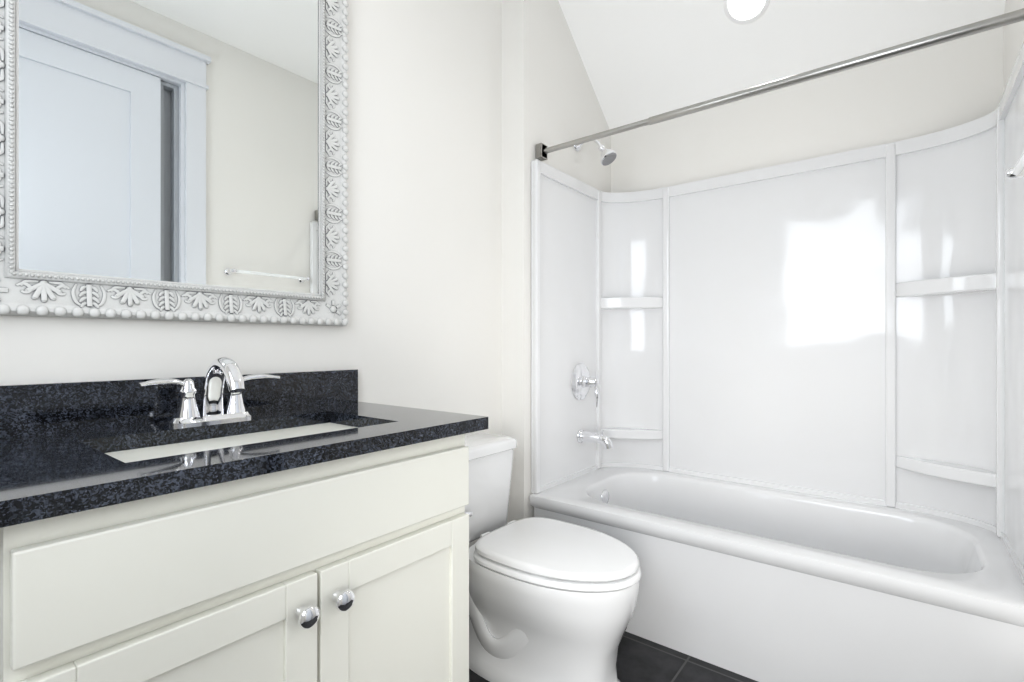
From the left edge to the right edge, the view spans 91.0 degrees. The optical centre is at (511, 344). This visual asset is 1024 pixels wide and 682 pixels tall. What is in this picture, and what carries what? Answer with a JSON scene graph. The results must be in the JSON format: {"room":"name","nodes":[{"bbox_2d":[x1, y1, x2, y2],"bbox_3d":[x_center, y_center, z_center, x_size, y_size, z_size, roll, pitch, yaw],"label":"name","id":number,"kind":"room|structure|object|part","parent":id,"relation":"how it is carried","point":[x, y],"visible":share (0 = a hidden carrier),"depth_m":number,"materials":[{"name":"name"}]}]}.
{"room":"bathroom","nodes":[
{"label":"bathroom","id":0,"kind":"room"},
{"bbox_2d":[0,0,501,547],"bbox_3d":[-0.727,-0.311,1.378,0.100,2.740,2.088,0,0,38],"label":"wall","id":1,"kind":"structure","parent":0,"point":[422,330],"depth_m":1.74,"materials":[{"name":"paint"}]},
{"bbox_2d":[0,0,348,325],"bbox_3d":[-0.761,-0.636,1.224,0.035,1.161,0.816,0,0,38],"label":"mirror","id":2,"kind":"object","parent":1,"relation":"attached to","point":[176,160],"visible":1,"depth_m":1.19,"materials":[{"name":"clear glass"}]},
{"bbox_2d":[0,369,357,448],"bbox_3d":[-0.767,0.129,1.226,0.020,0.100,0.900,0,0,38],"label":"backsplash","id":3,"kind":"structure","parent":1,"relation":"attached to","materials":[{"name":"stone"}]},
{"bbox_2d":[502,0,610,524],"bbox_3d":[0.236,-0.311,2.512,0.220,2.740,0.885,0,0,38],"label":"wall","id":4,"kind":"structure","parent":0,"point":[549,98],"depth_m":2.15,"materials":[{"name":"paint"}]},
{"bbox_2d":[574,140,616,165],"bbox_3d":[0.395,-0.913,2.370,0.204,0.156,0.082,0,0,38],"label":"shower head","id":5,"kind":"object","parent":4,"relation":"attached to","point":[607,156],"visible":0.75,"depth_m":2.33},
{"bbox_2d":[536,8,1023,160],"bbox_3d":[0.713,-0.827,1.706,1.518,0.060,0.044,0,0,38],"label":"rail","id":6,"kind":"object","parent":4,"relation":"attached to","point":[991,23],"visible":0.98,"depth_m":1.53,"materials":[{"name":"silver metal"}]},
{"bbox_2d":[469,631,757,681],"bbox_3d":[0.232,1.109,1.189,1.844,0.100,2.973,0,0,38],"label":"floor","id":7,"kind":"structure","parent":0,"point":[640,659],"depth_m":1.65,"materials":[{"name":"tile"}]},
{"bbox_2d":[0,357,487,681],"bbox_3d":[-0.545,0.544,1.052,0.585,1.031,0.900,0,0,38],"label":"bathroom vanity","id":8,"kind":"object","parent":7,"relation":"on","point":[224,519],"visible":1,"depth_m":0.87,"materials":[{"name":"white paint"}]},
{"bbox_3d":[-0.472,0.675,0.746,0.020,0.538,0.388,0,0,38],"label":"door","id":9,"kind":"part","parent":8,"relation":"part of","materials":[{"name":"white paint"}]},
{"bbox_3d":[-0.351,0.314,0.902,0.020,0.140,0.782,0,0,38],"label":"drawer","id":10,"kind":"part","parent":8,"relation":"part of","materials":[{"name":"white paint"}]},
{"bbox_2d":[0,401,487,541],"bbox_3d":[-0.555,0.194,1.061,0.558,0.030,0.900,0,0,38],"label":"countertop","id":11,"kind":"structure","parent":8,"relation":"on","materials":[{"name":"stone"}]},
{"bbox_2d":[136,357,280,426],"bbox_3d":[-0.656,0.104,1.141,0.170,0.151,0.301,0,0,38],"label":"faucet","id":12,"kind":"object","parent":11,"relation":"on","point":[213,414],"depth_m":1.14,"materials":[{"name":"silver metal"}]},
{"bbox_3d":[-0.350,0.462,0.857,0.037,0.038,0.038,0,0,38],"label":"knob","id":13,"kind":"part","parent":8,"relation":"part of","materials":[{"name":"silver metal"}]},
{"bbox_3d":[-0.307,0.462,0.912,0.037,0.038,0.038,0,0,38],"label":"knob","id":14,"kind":"part","parent":8,"relation":"part of","materials":[{"name":"silver metal"}]},
{"bbox_3d":[-0.229,0.675,1.057,0.020,0.538,0.388,0,0,38],"label":"door","id":15,"kind":"part","parent":8,"relation":"part of","materials":[{"name":"white paint"}]},
{"bbox_2d":[465,433,640,681],"bbox_3d":[0.049,0.706,1.648,0.769,0.707,0.400,0,0,38],"label":"toilet","id":16,"kind":"object","parent":7,"relation":"on","point":[552,600],"visible":0.85,"depth_m":1.49,"materials":[{"name":"white ceramic"}]},
{"bbox_3d":[-0.173,0.539,1.822,0.194,0.295,0.380,0,0,38],"label":"tank","id":17,"kind":"part","parent":16,"relation":"part of","materials":[{"name":"white ceramic"}]},
{"bbox_3d":[-0.171,0.372,1.820,0.210,0.040,0.400,0,0,38],"label":"tank lid","id":18,"kind":"part","parent":16,"relation":"part of","materials":[{"name":"white ceramic"}]},
{"bbox_3d":[0.152,0.647,1.567,0.508,0.049,0.384,0,0,38],"label":"seat","id":19,"kind":"part","parent":16,"relation":"part of","materials":[{"name":"white plastic"}]},
{"bbox_2d":[529,42,1023,681],"bbox_3d":[0.899,0.141,1.944,1.520,1.837,0.758,0,0,38],"label":"bathtub","id":20,"kind":"object","parent":7,"relation":"on","point":[777,422],"visible":0.96,"depth_m":1.99,"materials":[{"name":"white plastic"}]},
{"bbox_2d":[1006,152,1023,178],"bbox_3d":[1.077,-0.406,1.004,0.082,0.044,0.477,0,0,38],"label":"towel rail","id":21,"kind":"object","parent":20,"relation":"attached to","point":[1017,171],"visible":1,"depth_m":1.17,"materials":[{"name":"silver metal"}]},
{"bbox_2d":[558,0,1005,128],"bbox_3d":[0.916,-1.461,2.063,1.844,0.640,0.753,0,0,38],"label":"ceiling","id":22,"kind":"structure","parent":0,"point":[643,59],"depth_m":2.19,"materials":[{"name":"paint"}]},
{"bbox_2d":[723,0,769,23],"bbox_3d":[0.943,-1.381,2.019,0.176,0.115,0.138,0,0,38],"label":"recessed light","id":23,"kind":"object","parent":22,"relation":"in","point":[743,11],"visible":1,"depth_m":2.05,"materials":[{"name":"white plastic"}]},
{"bbox_2d":[611,26,1002,192],"bbox_3d":[1.204,-0.311,2.253,1.624,2.740,0.100,0,0,38],"label":"wall","id":24,"kind":"structure","parent":0,"point":[937,88],"depth_m":2.11,"materials":[{"name":"paint"}]},
{"bbox_2d":[1003,0,1023,92],"bbox_3d":[1.329,-0.311,1.176,0.100,2.740,1.442,0,0,38],"label":"wall","id":25,"kind":"structure","parent":0,"point":[1013,37],"depth_m":1.64,"materials":[{"name":"paint"}]}
]}

